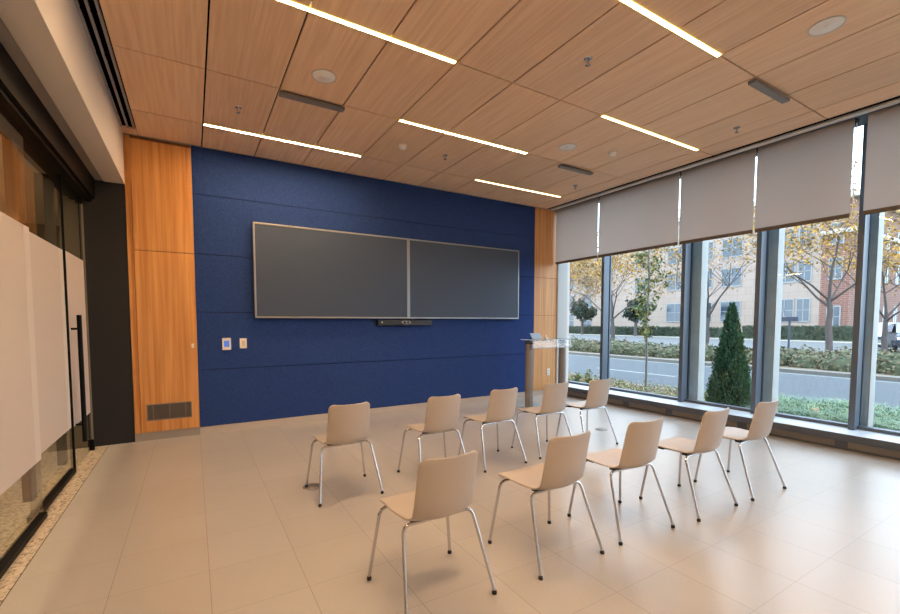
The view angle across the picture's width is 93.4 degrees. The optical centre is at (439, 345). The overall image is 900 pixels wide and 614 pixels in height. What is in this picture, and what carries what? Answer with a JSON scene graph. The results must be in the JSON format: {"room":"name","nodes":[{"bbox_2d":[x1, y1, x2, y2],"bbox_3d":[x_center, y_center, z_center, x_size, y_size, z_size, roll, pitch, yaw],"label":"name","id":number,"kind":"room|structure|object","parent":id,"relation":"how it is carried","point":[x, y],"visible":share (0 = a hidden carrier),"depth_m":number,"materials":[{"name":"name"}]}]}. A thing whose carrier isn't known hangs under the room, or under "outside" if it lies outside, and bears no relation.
{"room":"seminar room","nodes":[
{"label":"seminar room","id":0,"kind":"room"},
{"bbox_2d":[0,211,46,578],"bbox_3d":[-1.410,0.013,0.347,0.060,2.940,6.615,-2,4,-30],"label":"glass","id":1,"kind":"object","parent":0,"point":[20,444],"visible":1,"depth_m":2.87,"materials":[{"name":"white glass"}]},
{"bbox_2d":[0,134,58,225],"bbox_3d":[-4.183,-1.678,1.470,3.140,0.100,11.500,-2,4,-30],"label":"ceiling","id":2,"kind":"structure","parent":0,"point":[31,180],"depth_m":5.08,"materials":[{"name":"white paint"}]},
{"bbox_2d":[27,232,76,523],"bbox_3d":[-3.373,-0.167,3.640,0.060,2.940,1.250,-2,4,-30],"label":"glass","id":3,"kind":"object","parent":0,"point":[47,273],"visible":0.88,"depth_m":3.69,"materials":[{"name":"white glass"}]},
{"bbox_2d":[59,175,94,467],"bbox_3d":[-3.869,-0.219,4.580,0.109,2.940,0.867,-2,4,-32],"label":"door","id":4,"kind":"structure","parent":3,"relation":"attached to","point":[73,268],"depth_m":4.35,"materials":[{"name":"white glass"}]},
{"bbox_2d":[0,0,124,183],"bbox_3d":[-1.717,-2.116,1.306,0.205,0.715,8.780,-2,4,-30],"label":"ceiling bulkhead","id":5,"kind":"structure","parent":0,"point":[51,35],"depth_m":3.08,"materials":[{"name":"white paint"}]},
{"bbox_2d":[0,18,101,179],"bbox_3d":[-1.843,-2.119,1.232,0.086,0.700,8.780,-2,4,-30],"label":"trim","id":6,"kind":"structure","parent":5,"relation":"attached to","point":[6,39],"depth_m":3.12,"materials":[{"name":"grey"}]},
{"bbox_2d":[22,133,569,448],"bbox_3d":[-2.811,-0.832,7.388,11.400,4.050,2.740,-2,4,-30],"label":"wall","id":7,"kind":"structure","parent":0,"point":[288,367],"depth_m":6.27,"materials":[{"name":"blue"}]},
{"bbox_2d":[0,42,94,201],"bbox_3d":[-2.007,-1.979,1.145,0.293,0.970,8.780,-2,4,-30],"label":"door frame","id":8,"kind":"structure","parent":7,"relation":"attached to","point":[25,121],"depth_m":3.37,"materials":[{"name":"black metal"}]},
{"bbox_2d":[0,446,108,605],"bbox_3d":[-1.850,1.476,1.425,0.006,0.100,8.780,-2,4,-30],"label":"trim","id":9,"kind":"structure","parent":7,"relation":"attached to","point":[108,446],"depth_m":2.91,"materials":[{"name":"brown"}]},
{"bbox_2d":[79,204,93,438],"bbox_3d":[-4.117,-0.234,4.949,0.030,2.930,0.015,-2,4,-30],"label":"trim","id":10,"kind":"structure","parent":7,"relation":"attached to","point":[80,205],"depth_m":4.94,"materials":[{"name":"brown metal"}]},
{"bbox_2d":[123,134,199,441],"bbox_3d":[-3.516,-0.688,5.402,0.709,3.785,0.058,-2,4,-30],"label":"wood wall panel","id":11,"kind":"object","parent":7,"relation":"in","point":[157,173],"depth_m":5.38,"materials":[{"name":"brown wood"}]},
{"bbox_2d":[146,401,191,420],"bbox_3d":[-3.486,0.842,5.485,0.495,0.210,0.006,-2,4,-30],"label":"vent grille","id":12,"kind":"object","parent":11,"relation":"attached to","point":[156,410],"depth_m":5.48,"materials":[{"name":"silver metal"}]},
{"bbox_2d":[222,338,230,349],"bbox_3d":[-2.900,-0.026,5.779,0.108,0.164,0.026,-2,4,-30],"label":"panel","id":13,"kind":"object","parent":7,"relation":"attached to","point":[226,342],"visible":1,"depth_m":5.77,"materials":[{"name":"beige"}]},
{"bbox_2d":[252,222,408,318],"bbox_3d":[-1.553,-1.079,6.464,2.363,1.317,0.088,-2,4,-30],"label":"display","id":14,"kind":"object","parent":7,"relation":"attached to","point":[300,272],"visible":1,"depth_m":6.35,"materials":[{"name":"black glass"}]},
{"bbox_2d":[200,390,543,433],"bbox_3d":[-0.411,1.046,7.323,6.484,0.100,0.026,-2,4,-30],"label":"baseboard","id":15,"kind":"structure","parent":7,"relation":"attached to","point":[318,417],"depth_m":6.37,"materials":[{"name":"beige"}]},
{"bbox_2d":[377,319,431,325],"bbox_3d":[-0.566,-0.404,7.072,0.980,0.130,0.102,-2,4,-30],"label":"bar","id":16,"kind":"object","parent":7,"relation":"attached to","point":[399,322],"visible":0.99,"depth_m":7.02,"materials":[{"name":"black plastic"}]},
{"bbox_2d":[408,239,518,318],"bbox_3d":[0.498,-1.149,7.654,2.373,1.317,0.088,-2,4,-30],"label":"display","id":17,"kind":"object","parent":7,"relation":"attached to","point":[446,280],"visible":0.99,"depth_m":7.55,"materials":[{"name":"black glass"}]},
{"bbox_2d":[567,391,586,397],"bbox_3d":[2.703,0.961,8.469,0.018,0.074,0.665,-2,4,-30],"label":"air vent","id":18,"kind":"object","parent":7,"relation":"attached to","point":[578,394],"depth_m":8.39,"materials":[{"name":"brown"}]},
{"bbox_2d":[607,398,623,404],"bbox_3d":[3.095,0.998,7.795,0.018,0.074,0.655,-2,4,-30],"label":"air vent","id":19,"kind":"object","parent":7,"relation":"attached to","point":[614,401],"depth_m":7.63,"materials":[{"name":"brown"}]},
{"bbox_2d":[629,402,665,412],"bbox_3d":[3.484,1.034,7.126,0.018,0.074,0.655,-2,4,-30],"label":"air vent","id":20,"kind":"object","parent":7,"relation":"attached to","point":[648,407],"depth_m":7.09,"materials":[{"name":"brown"}]},
{"bbox_2d":[672,410,737,426],"bbox_3d":[3.942,1.077,6.340,0.018,0.074,0.927,-2,4,-30],"label":"air vent","id":21,"kind":"object","parent":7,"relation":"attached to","point":[685,414],"depth_m":6.44,"materials":[{"name":"brown"}]},
{"bbox_2d":[550,98,899,210],"bbox_3d":[4.506,-2.580,4.891,0.090,0.024,8.760,-2,4,-30],"label":"trim","id":22,"kind":"structure","parent":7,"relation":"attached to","point":[895,101],"depth_m":5.53,"materials":[{"name":"silver metal"}]},
{"bbox_2d":[567,383,899,460],"bbox_3d":[4.809,1.104,5.281,0.490,0.196,8.780,-2,4,-30],"label":"window sill","id":23,"kind":"structure","parent":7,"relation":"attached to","point":[860,441],"depth_m":5.49,"materials":[{"name":"grey stone"}]},
{"bbox_2d":[747,424,834,444],"bbox_3d":[4.467,1.127,5.438,0.018,0.074,0.923,-2,4,-30],"label":"air vent","id":24,"kind":"object","parent":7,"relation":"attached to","point":[818,439],"depth_m":5.31,"materials":[{"name":"brown metal"}]},
{"bbox_2d":[848,442,899,457],"bbox_3d":[4.992,1.176,4.536,0.018,0.074,0.925,-2,4,-30],"label":"air vent","id":25,"kind":"object","parent":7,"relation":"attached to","point":[860,447],"depth_m":4.74,"materials":[{"name":"brown metal"}]},
{"bbox_2d":[0,395,899,613],"bbox_3d":[-0.765,1.337,4.087,11.100,0.120,12.300,-2,4,-30],"label":"floor","id":26,"kind":"structure","parent":0,"point":[226,522],"depth_m":3.05,"materials":[{"name":"tile"}]},
{"bbox_2d":[2,136,36,502],"bbox_3d":[-3.472,-0.215,3.510,0.070,3.050,0.090,-2,4,-30],"label":"column corridor","id":27,"kind":"structure","parent":26,"relation":"on","point":[10,150],"depth_m":3.43,"materials":[{"name":"brown"}]},
{"bbox_2d":[42,175,67,465],"bbox_3d":[-4.000,-0.265,4.416,0.070,3.050,0.070,-2,4,-30],"label":"column corridor","id":28,"kind":"structure","parent":26,"relation":"on","point":[48,185],"depth_m":4.34,"materials":[{"name":"brown wood"}]},
{"bbox_2d":[303,483,318,489],"bbox_3d":[-1.163,1.285,3.882,0.166,0.007,0.166,-2,4,-30],"label":"box","id":29,"kind":"object","parent":26,"relation":"on","point":[311,486],"visible":0.84,"depth_m":3.87,"materials":[{"name":"grey metal"}]},
{"bbox_2d":[305,402,383,506],"bbox_3d":[-0.858,0.882,3.783,0.583,0.822,0.520,-2,4,-29],"label":"chair","id":30,"kind":"object","parent":26,"relation":"on","point":[346,424],"visible":1,"depth_m":3.59,"materials":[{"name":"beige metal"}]},
{"bbox_2d":[397,394,464,471],"bbox_3d":[-0.055,0.859,4.171,0.583,0.822,0.520,-2,4,-30],"label":"chair","id":31,"kind":"object","parent":26,"relation":"on","point":[442,413],"visible":0.9,"depth_m":3.98,"materials":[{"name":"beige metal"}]},
{"bbox_2d":[367,450,496,613],"bbox_3d":[-0.053,0.958,2.396,0.583,0.822,0.520,-2,4,-31],"label":"chair","id":32,"kind":"object","parent":26,"relation":"on","point":[444,486],"visible":1,"depth_m":2.21,"materials":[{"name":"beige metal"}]},
{"bbox_2d":[458,387,526,472],"bbox_3d":[0.564,0.836,4.568,0.583,0.822,0.520,-2,4,-31],"label":"chair","id":33,"kind":"object","parent":26,"relation":"on","point":[502,403],"visible":0.94,"depth_m":4.38,"materials":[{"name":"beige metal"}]},
{"bbox_2d":[511,382,571,458],"bbox_3d":[1.224,0.813,4.974,0.583,0.822,0.520,-2,4,-29],"label":"chair","id":34,"kind":"object","parent":26,"relation":"on","point":[554,395],"visible":0.97,"depth_m":4.78,"materials":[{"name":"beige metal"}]},
{"bbox_2d":[517,338,571,407],"bbox_3d":[1.911,0.476,7.610,1.013,1.200,0.426,-2,4,-30],"label":"lectern","id":35,"kind":"object","parent":26,"relation":"on","point":[529,348],"visible":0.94,"depth_m":7.41,"materials":[{"name":"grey metal"}]},
{"bbox_2d":[488,430,604,580],"bbox_3d":[0.699,0.934,2.802,0.583,0.822,0.520,-2,4,-31],"label":"chair","id":36,"kind":"object","parent":26,"relation":"on","point":[565,460],"visible":1,"depth_m":2.61,"materials":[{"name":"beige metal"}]},
{"bbox_2d":[556,378,617,443],"bbox_3d":[1.832,0.795,5.277,0.583,0.822,0.520,-2,4,-29],"label":"chair","id":37,"kind":"object","parent":26,"relation":"on","point":[598,391],"visible":0.89,"depth_m":5.09,"materials":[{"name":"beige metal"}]},
{"bbox_2d":[567,418,674,545],"bbox_3d":[1.355,0.912,3.175,0.583,0.822,0.520,-2,4,-26],"label":"chair","id":38,"kind":"object","parent":26,"relation":"on","point":[640,446],"visible":0.92,"depth_m":2.98,"materials":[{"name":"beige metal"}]},
{"bbox_2d":[639,407,737,521],"bbox_3d":[2.067,0.892,3.518,0.583,0.822,0.520,-2,4,-30],"label":"chair","id":39,"kind":"object","parent":26,"relation":"on","point":[711,430],"visible":0.89,"depth_m":3.33,"materials":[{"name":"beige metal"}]},
{"bbox_2d":[693,399,786,500],"bbox_3d":[2.754,0.871,3.882,0.583,0.822,0.520,-2,4,-28],"label":"chair","id":40,"kind":"object","parent":26,"relation":"on","point":[764,414],"visible":0.79,"depth_m":3.68,"materials":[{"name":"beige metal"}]},
{"bbox_2d":[98,0,899,210],"bbox_3d":[1.616,-2.555,3.222,7.505,0.160,8.780,-2,4,-30],"label":"ceiling","id":41,"kind":"structure","parent":0,"point":[520,79],"depth_m":4.03,"materials":[{"name":"brown wood"}]},
{"bbox_2d":[74,0,134,128],"bbox_3d":[-1.517,-2.373,1.297,0.140,0.028,8.548,-2,4,-30],"label":"ceiling vent","id":42,"kind":"object","parent":41,"relation":"in","point":[89,11],"visible":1,"depth_m":3.65,"materials":[{"name":"grey metal"}]},
{"bbox_2d":[204,123,360,156],"bbox_3d":[-1.901,-2.595,5.368,1.892,0.028,0.048,-2,4,-30],"label":"recessed light","id":43,"kind":"object","parent":41,"relation":"in","point":[209,125],"visible":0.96,"depth_m":5.30,"materials":[{"name":"white plastic"}]},
{"bbox_2d":[279,90,344,112],"bbox_3d":[-1.300,-2.511,4.353,0.654,0.045,0.070,-2,4,-30],"label":"ceiling bar","id":44,"kind":"object","parent":41,"relation":"attached to","point":[296,97],"visible":1,"depth_m":4.33,"materials":[{"name":"grey metal"}]},
{"bbox_2d":[311,69,336,83],"bbox_3d":[-1.073,-2.506,3.947,0.230,0.010,0.230,-2,4,-30],"label":"ceiling speaker","id":45,"kind":"object","parent":41,"relation":"attached to","point":[324,76],"visible":1,"depth_m":3.94,"materials":[{"name":"white paint"}]},
{"bbox_2d":[276,0,456,63],"bbox_3d":[-0.675,-2.480,3.262,1.892,0.028,0.048,-2,4,-30],"label":"recessed light","id":46,"kind":"object","parent":41,"relation":"in","point":[310,9],"visible":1,"depth_m":3.31,"materials":[{"name":"white plastic"}]},
{"bbox_2d":[399,118,527,153],"bbox_3d":[0.368,-2.593,5.276,1.892,0.028,0.048,-2,4,-30],"label":"recessed light","id":47,"kind":"object","parent":41,"relation":"in","point":[400,120],"visible":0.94,"depth_m":5.21,"materials":[{"name":"white plastic"}]},
{"bbox_2d":[475,179,560,197],"bbox_3d":[1.400,-2.706,7.283,1.892,0.028,0.048,-2,4,-30],"label":"recessed light","id":48,"kind":"object","parent":41,"relation":"in","point":[475,179],"visible":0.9,"depth_m":7.21,"materials":[{"name":"plastic"}]},
{"bbox_2d":[558,143,576,150],"bbox_3d":[1.678,-2.599,5.549,0.230,0.010,0.230,-2,4,-30],"label":"ceiling speaker","id":49,"kind":"object","parent":41,"relation":"attached to","point":[569,146],"visible":1,"depth_m":5.55,"materials":[{"name":"white paint"}]},
{"bbox_2d":[559,144,575,149],"bbox_3d":[1.678,-2.598,5.549,0.208,0.008,0.208,-2,4,-30],"label":"grille","id":50,"kind":"object","parent":49,"relation":"attached to","point":[565,146],"depth_m":5.54,"materials":[{"name":"white"}]},
{"bbox_2d":[558,164,592,175],"bbox_3d":[2.033,-2.624,6.311,0.680,0.045,0.070,-2,4,-30],"label":"ceiling bar","id":51,"kind":"object","parent":41,"relation":"attached to","point":[562,166],"visible":1,"depth_m":6.29,"materials":[{"name":"grey metal"}]},
{"bbox_2d":[556,197,599,263],"bbox_3d":[2.708,-2.186,8.285,0.098,1.179,1.070,-2,4,-30],"label":"roller shade","id":52,"kind":"object","parent":41,"relation":"hanging from","point":[576,225],"visible":0.97,"depth_m":8.23,"materials":[{"name":"fabric"}]},
{"bbox_2d":[598,172,680,257],"bbox_3d":[3.355,-2.126,7.174,0.098,1.179,1.508,-2,4,-30],"label":"roller shade","id":53,"kind":"object","parent":41,"relation":"hanging from","point":[645,216],"visible":0.97,"depth_m":7.07,"materials":[{"name":"fabric"}]},
{"bbox_2d":[600,114,698,150],"bbox_3d":[2.626,-2.591,5.177,1.892,0.028,0.048,-2,4,-30],"label":"recessed light","id":54,"kind":"object","parent":41,"relation":"in","point":[602,116],"visible":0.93,"depth_m":5.11,"materials":[{"name":"white plastic"}]},
{"bbox_2d":[618,0,721,57],"bbox_3d":[1.592,-2.478,3.172,1.892,0.028,0.048,-2,4,-30],"label":"recessed light","id":55,"kind":"object","parent":41,"relation":"in","point":[632,4],"visible":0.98,"depth_m":3.28,"materials":[{"name":"white plastic"}]},
{"bbox_2d":[679,148,757,244],"bbox_3d":[3.989,-2.066,6.085,0.098,1.179,1.018,-2,4,-30],"label":"roller shade","id":56,"kind":"object","parent":41,"relation":"hanging from","point":[717,197],"visible":0.95,"depth_m":6.03,"materials":[{"name":"fabric"}]},
{"bbox_2d":[748,78,789,103],"bbox_3d":[3.251,-2.507,4.170,0.708,0.045,0.070,-2,4,-30],"label":"ceiling bar","id":57,"kind":"object","parent":41,"relation":"attached to","point":[755,83],"visible":1,"depth_m":4.14,"materials":[{"name":"grey metal"}]},
{"bbox_2d":[755,118,858,232],"bbox_3d":[4.487,-2.019,5.228,0.098,1.179,0.972,-2,4,-30],"label":"roller shade","id":58,"kind":"object","parent":41,"relation":"hanging from","point":[804,179],"visible":1,"depth_m":5.16,"materials":[{"name":"fabric"}]},
{"bbox_2d":[807,15,846,36],"bbox_3d":[3.001,-2.475,3.285,0.230,0.010,0.230,-2,4,-30],"label":"ceiling speaker","id":59,"kind":"object","parent":41,"relation":"attached to","point":[830,24],"visible":1,"depth_m":3.27,"materials":[{"name":"white paint"}]},
{"bbox_2d":[863,105,899,214],"bbox_3d":[5.100,-1.990,4.173,0.098,1.121,1.296,-2,4,-30],"label":"roller shade","id":60,"kind":"object","parent":41,"relation":"hanging from","point":[882,169],"visible":1,"depth_m":4.59,"materials":[{"name":"fabric"}]},
{"bbox_2d":[763,228,784,411],"bbox_3d":[4.746,-4.715,5.869,0.180,12.250,0.227,-2,4,-30],"label":"column","id":61,"kind":"structure","parent":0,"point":[777,236],"depth_m":6.01,"materials":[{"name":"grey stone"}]},
{"bbox_3d":[-0.846,-5.447,15.137,0.360,12.800,32.500,-2,4,-30],"label":"wall","id":62,"kind":"structure","parent":0,"visible":0},
{"bbox_2d":[556,256,611,385],"bbox_3d":[2.896,-1.050,8.559,0.455,3.760,0.994,-2,4,-30],"label":"window","id":63,"kind":"structure","parent":62,"relation":"in","point":[606,261],"depth_m":8.27,"materials":[{"name":"grey metal"}]},
{"bbox_2d":[609,243,693,401],"bbox_3d":[3.636,-0.994,7.524,0.215,3.760,1.559,-2,4,-30],"label":"window","id":64,"kind":"structure","parent":62,"relation":"in","point":[687,249],"depth_m":6.88,"materials":[{"name":"grey metal"}]},
{"bbox_2d":[685,230,769,413],"bbox_3d":[4.289,-0.933,6.404,0.215,3.760,1.056,-2,4,-30],"label":"window","id":65,"kind":"structure","parent":62,"relation":"in","point":[762,254],"depth_m":5.97,"materials":[{"name":"grey metal"}]},
{"bbox_2d":[775,124,871,429],"bbox_3d":[4.814,-0.883,5.501,0.215,3.760,1.052,-2,4,-30],"label":"window","id":66,"kind":"structure","parent":62,"relation":"in","point":[865,221],"depth_m":5.06,"materials":[{"name":"grey metal"}]},
{"bbox_2d":[857,425,899,435],"bbox_3d":[5.339,-0.834,4.600,0.215,3.760,1.054,-2,4,-30],"label":"window frame","id":67,"kind":"structure","parent":62,"relation":"in","point":[860,427],"depth_m":4.99,"materials":[{"name":"grey metal"}]},
{"label":"outside","id":68,"kind":"structure","parent":0,"visible":0},
{"bbox_2d":[569,334,880,343],"bbox_3d":[7.428,-2.675,79.239,2.500,0.130,110.400,-2,4,-30],"label":"sidewalk","id":69,"kind":"structure","parent":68,"point":[569,334],"depth_m":42.79,"materials":[{"name":"grey concrete"}]},
{"bbox_2d":[570,298,597,333],"bbox_3d":[19.733,-4.096,57.801,3.706,5.149,3.925,2,4,28],"label":"tree","id":70,"kind":"object","parent":69,"relation":"on","point":[587,313],"visible":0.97,"depth_m":57.20,"materials":[{"name":"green plant"}]},
{"bbox_2d":[622,299,656,335],"bbox_3d":[23.675,-3.518,50.530,3.683,4.765,4.314,1,3,21],"label":"tree","id":71,"kind":"object","parent":69,"relation":"on","point":[629,314],"visible":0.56,"depth_m":50.54,"materials":[{"name":"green plant"}]},
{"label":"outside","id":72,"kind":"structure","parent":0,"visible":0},
{"bbox_2d":[569,333,880,342],"bbox_3d":[54.313,-4.327,112.462,193.000,0.410,260.000,-2,4,-30],"label":"ground","id":73,"kind":"structure","parent":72,"point":[569,333],"depth_m":42.95,"materials":[{"name":"concrete"}]},
{"bbox_2d":[569,325,721,337],"bbox_3d":[21.027,-2.343,62.197,1.404,1.343,37.634,-2,4,-30],"label":"hedge","id":74,"kind":"object","parent":73,"relation":"on","point":[714,332],"visible":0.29,"depth_m":53.91,"materials":[{"name":"green plant"}]},
{"bbox_2d":[569,189,899,330],"bbox_3d":[40.681,-10.084,76.817,41.000,14.900,62.900,-2,4,-30],"label":"apartment building","id":75,"kind":"structure","parent":73,"relation":"on","point":[797,300],"depth_m":47.49,"materials":[{"name":"brick"}]},
{"bbox_2d":[742,325,852,340],"bbox_3d":[36.066,-1.248,40.338,1.398,1.547,12.622,-2,4,-30],"label":"hedge","id":76,"kind":"object","parent":73,"relation":"on","point":[845,333],"visible":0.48,"depth_m":40.47,"materials":[{"name":"green plant"}]},
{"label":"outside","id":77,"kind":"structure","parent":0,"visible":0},
{"bbox_2d":[569,351,899,381],"bbox_3d":[-0.817,-0.821,45.814,8.400,0.160,160.000,-2,4,-30],"label":"median","id":78,"kind":"object","parent":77,"point":[787,366],"depth_m":15.25,"materials":[{"name":"concrete"}]},
{"bbox_2d":[569,335,583,350],"bbox_3d":[7.808,-0.161,25.000,1.776,0.997,1.818,-2,4,-34],"label":"shrub","id":79,"kind":"object","parent":78,"relation":"on","point":[572,342],"visible":0.36,"depth_m":24.43,"materials":[{"name":"green plant"}]},
{"bbox_2d":[575,339,599,351],"bbox_3d":[8.459,-0.013,23.949,1.615,0.788,1.552,0,3,-4],"label":"shrub","id":80,"kind":"object","parent":78,"relation":"on","point":[583,347],"visible":0.55,"depth_m":23.58,"materials":[{"name":"green plant"}]},
{"bbox_2d":[569,238,630,310],"bbox_3d":[8.853,-4.910,31.040,8.734,9.764,8.525,2,4,28],"label":"street tree","id":81,"kind":"object","parent":78,"relation":"on","point":[583,266],"visible":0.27,"depth_m":30.34,"materials":[{"name":"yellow plant"}]},
{"bbox_2d":[588,342,611,352],"bbox_3d":[8.850,0.063,22.927,1.514,0.740,1.454,-1,3,-16],"label":"shrub","id":82,"kind":"object","parent":78,"relation":"on","point":[596,348],"visible":0.34,"depth_m":22.77,"materials":[{"name":"green plant"}]},
{"bbox_2d":[610,337,638,354],"bbox_3d":[9.541,0.021,21.872,1.790,0.915,1.801,0,3,-1],"label":"shrub","id":83,"kind":"object","parent":78,"relation":"on","point":[617,348],"visible":0.6,"depth_m":21.45,"materials":[{"name":"green plant"}]},
{"bbox_2d":[570,229,681,339],"bbox_3d":[11.370,-4.292,27.817,10.933,8.893,8.719,2,4,34],"label":"street tree","id":84,"kind":"object","parent":78,"relation":"on","point":[616,259],"visible":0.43,"depth_m":26.43,"materials":[{"name":"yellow plant"}]},
{"bbox_2d":[623,339,662,356],"bbox_3d":[10.049,0.116,20.823,1.814,0.879,1.847,3,4,44],"label":"shrub","id":85,"kind":"object","parent":78,"relation":"on","point":[636,350],"visible":0.77,"depth_m":20.47,"materials":[{"name":"green plant"}]},
{"bbox_2d":[652,344,678,357],"bbox_3d":[10.737,0.245,19.799,1.566,0.698,1.602,0,3,-2],"label":"shrub","id":86,"kind":"object","parent":78,"relation":"on","point":[662,352],"visible":0.84,"depth_m":19.43,"materials":[{"name":"green plant"}]},
{"bbox_2d":[705,345,715,360],"bbox_3d":[11.475,0.282,18.487,1.583,0.799,1.521,-1,3,-21],"label":"shrub","id":87,"kind":"object","parent":78,"relation":"on","point":[708,351],"visible":0.2,"depth_m":17.96,"materials":[{"name":"green plant"}]},
{"bbox_2d":[645,209,789,344],"bbox_3d":[13.574,-4.134,22.776,7.368,9.117,9.114,-1,3,-19],"label":"street tree","id":88,"kind":"object","parent":78,"relation":"on","point":[708,314],"visible":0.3,"depth_m":22.03,"materials":[{"name":"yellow plant"}]},
{"bbox_2d":[745,346,790,366],"bbox_3d":[12.603,0.324,16.443,1.872,0.900,1.884,1,3,10],"label":"shrub","id":89,"kind":"object","parent":78,"relation":"on","point":[784,357],"visible":0.34,"depth_m":15.95,"materials":[{"name":"green plant"}]},
{"bbox_2d":[784,344,822,360],"bbox_3d":[14.334,0.337,16.745,1.613,0.876,1.643,0,3,5],"label":"shrub","id":90,"kind":"object","parent":78,"relation":"on","point":[795,351],"visible":0.38,"depth_m":16.61,"materials":[{"name":"green plant"}]},
{"bbox_2d":[788,351,827,368],"bbox_3d":[13.489,0.509,15.320,1.456,0.664,1.515,2,4,37],"label":"shrub","id":91,"kind":"object","parent":78,"relation":"on","point":[799,361],"visible":0.66,"depth_m":15.12,"materials":[{"name":"green plant"}]},
{"bbox_2d":[717,134,899,352],"bbox_3d":[16.493,-4.168,18.341,9.153,9.667,7.145,1,3,11],"label":"street tree","id":92,"kind":"object","parent":78,"relation":"on","point":[829,304],"visible":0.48,"depth_m":18.35,"materials":[{"name":"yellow plant"}]},
{"bbox_2d":[818,345,851,355],"bbox_3d":[14.921,0.401,15.673,1.633,0.863,1.602,-3,4,-41],"label":"shrub","id":93,"kind":"object","parent":78,"relation":"on","point":[835,350],"visible":0.16,"depth_m":15.69,"materials":[{"name":"green plant"}]},
{"bbox_2d":[812,348,880,372],"bbox_3d":[13.791,0.483,14.373,1.849,0.794,1.837,2,4,35],"label":"shrub","id":94,"kind":"object","parent":78,"relation":"on","point":[841,362],"visible":0.51,"depth_m":14.15,"materials":[{"name":"green plant"}]},
{"bbox_2d":[876,352,899,375],"bbox_3d":[14.551,0.533,13.217,1.632,0.876,1.603,2,4,33],"label":"shrub","id":95,"kind":"object","parent":78,"relation":"on","point":[890,365],"visible":0.85,"depth_m":13.23,"materials":[{"name":"green plant"}]},
{"bbox_2d":[877,347,899,362],"bbox_3d":[15.664,0.465,14.552,1.705,0.875,1.774,-1,3,-13],"label":"shrub","id":96,"kind":"object","parent":78,"relation":"on","point":[883,351],"visible":0.16,"depth_m":14.54,"materials":[{"name":"green plant"}]},
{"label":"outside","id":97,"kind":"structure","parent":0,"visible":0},
{"bbox_2d":[569,377,704,398],"bbox_3d":[-2.547,0.550,21.715,3.250,0.100,80.000,-2,4,-30],"label":"planting bed","id":98,"kind":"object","parent":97,"point":[574,377],"depth_m":10.70,"materials":[{"name":"soil"}]},
{"bbox_2d":[568,372,707,400],"bbox_3d":[4.079,1.018,10.479,2.965,0.267,5.344,-2,4,-30],"label":"ground cover","id":99,"kind":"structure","parent":98,"relation":"on","point":[616,383],"depth_m":10.48,"materials":[{"name":"green plant"}]},
{"bbox_2d":[630,247,671,390],"bbox_3d":[4.939,-1.272,10.126,1.176,4.804,0.968,-2,4,-30],"label":"young tree","id":100,"kind":"object","parent":98,"relation":"on","point":[645,331],"visible":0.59,"depth_m":10.08,"materials":[{"name":"green plant"}]},
{"bbox_2d":[689,240,708,400],"bbox_3d":[4.225,-4.764,6.764,0.180,12.250,0.247,-2,4,-30],"label":"column","id":101,"kind":"structure","parent":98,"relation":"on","point":[700,249],"depth_m":6.91,"materials":[{"name":"grey stone"}]},
{"bbox_2d":[705,302,751,407],"bbox_3d":[5.158,0.254,7.481,0.782,2.049,0.754,-2,4,-30],"label":"evergreen","id":102,"kind":"object","parent":98,"relation":"on","point":[731,387],"visible":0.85,"depth_m":7.36,"materials":[{"name":"green plant"}]},
{"bbox_2d":[741,392,899,430],"bbox_3d":[6.678,1.145,6.247,2.875,0.401,3.934,-2,4,-30],"label":"ornamental grass","id":103,"kind":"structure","parent":98,"relation":"on","point":[883,418],"depth_m":6.68,"materials":[{"name":"green plant"}]},
{"bbox_2d":[861,212,884,426],"bbox_3d":[5.259,-4.666,4.988,0.180,12.250,0.182,-2,4,-30],"label":"column","id":104,"kind":"structure","parent":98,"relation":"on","point":[877,230],"depth_m":5.14,"materials":[{"name":"grey stone"}]},
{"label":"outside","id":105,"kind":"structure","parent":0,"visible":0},
{"bbox_2d":[568,354,899,411],"bbox_3d":[-7.950,-0.536,41.678,7.100,0.070,160.000,-2,4,-30],"label":"road","id":106,"kind":"structure","parent":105,"point":[804,385],"depth_m":12.56,"materials":[{"name":"grey asphalt"}]},
{"bbox_2d":[576,355,896,382],"bbox_3d":[-1.943,-0.134,33.612,4.170,0.004,140.000,-2,4,-30],"label":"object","id":107,"kind":"structure","parent":106,"relation":"on","point":[576,355],"depth_m":14.19,"materials":[{"name":"grey paint"}]},
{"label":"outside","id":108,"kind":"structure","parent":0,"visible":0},
{"bbox_2d":[569,335,899,351],"bbox_3d":[-1.409,-2.354,74.055,18.000,0.090,110.500,-2,4,-30],"label":"road","id":109,"kind":"structure","parent":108,"point":[666,341],"depth_m":35.13,"materials":[{"name":"grey asphalt"}]},
{"bbox_2d":[781,317,798,348],"bbox_3d":[20.361,-0.699,24.671,0.120,2.000,0.840,-2,4,-30],"label":"post","id":110,"kind":"object","parent":109,"relation":"on","point":[789,319],"visible":0.79,"depth_m":24.63,"materials":[{"name":"grey"}]},
{"bbox_2d":[878,323,892,341],"bbox_3d":[31.159,-0.797,29.558,1.860,1.613,4.520,3,4,45],"label":"car","id":111,"kind":"object","parent":109,"relation":"on","point":[880,324],"visible":0.02,"depth_m":28.81,"materials":[{"name":"grey paint"}]},
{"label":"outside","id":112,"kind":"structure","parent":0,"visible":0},
{"bbox_2d":[849,347,899,353],"bbox_3d":[41.460,1.342,6.367,16.000,0.095,49.200,-2,4,-30],"label":"parking garage","id":113,"kind":"structure","parent":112,"point":[898,349],"depth_m":25.11,"materials":[{"name":"concrete"}]},
{"bbox_2d":[796,214,899,353],"bbox_3d":[23.758,-3.262,22.273,7.467,7.415,8.543,2,4,27],"label":"street tree","id":114,"kind":"object","parent":113,"relation":"on","point":[884,344],"visible":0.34,"depth_m":22.19,"materials":[{"name":"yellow plant"}]},
{"bbox_2d":[887,323,899,351],"bbox_3d":[26.969,-0.496,24.238,1.860,1.613,4.520,3,4,40],"label":"car","id":115,"kind":"object","parent":113,"relation":"on","point":[893,338],"visible":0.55,"depth_m":24.00,"materials":[{"name":"grey paint"}]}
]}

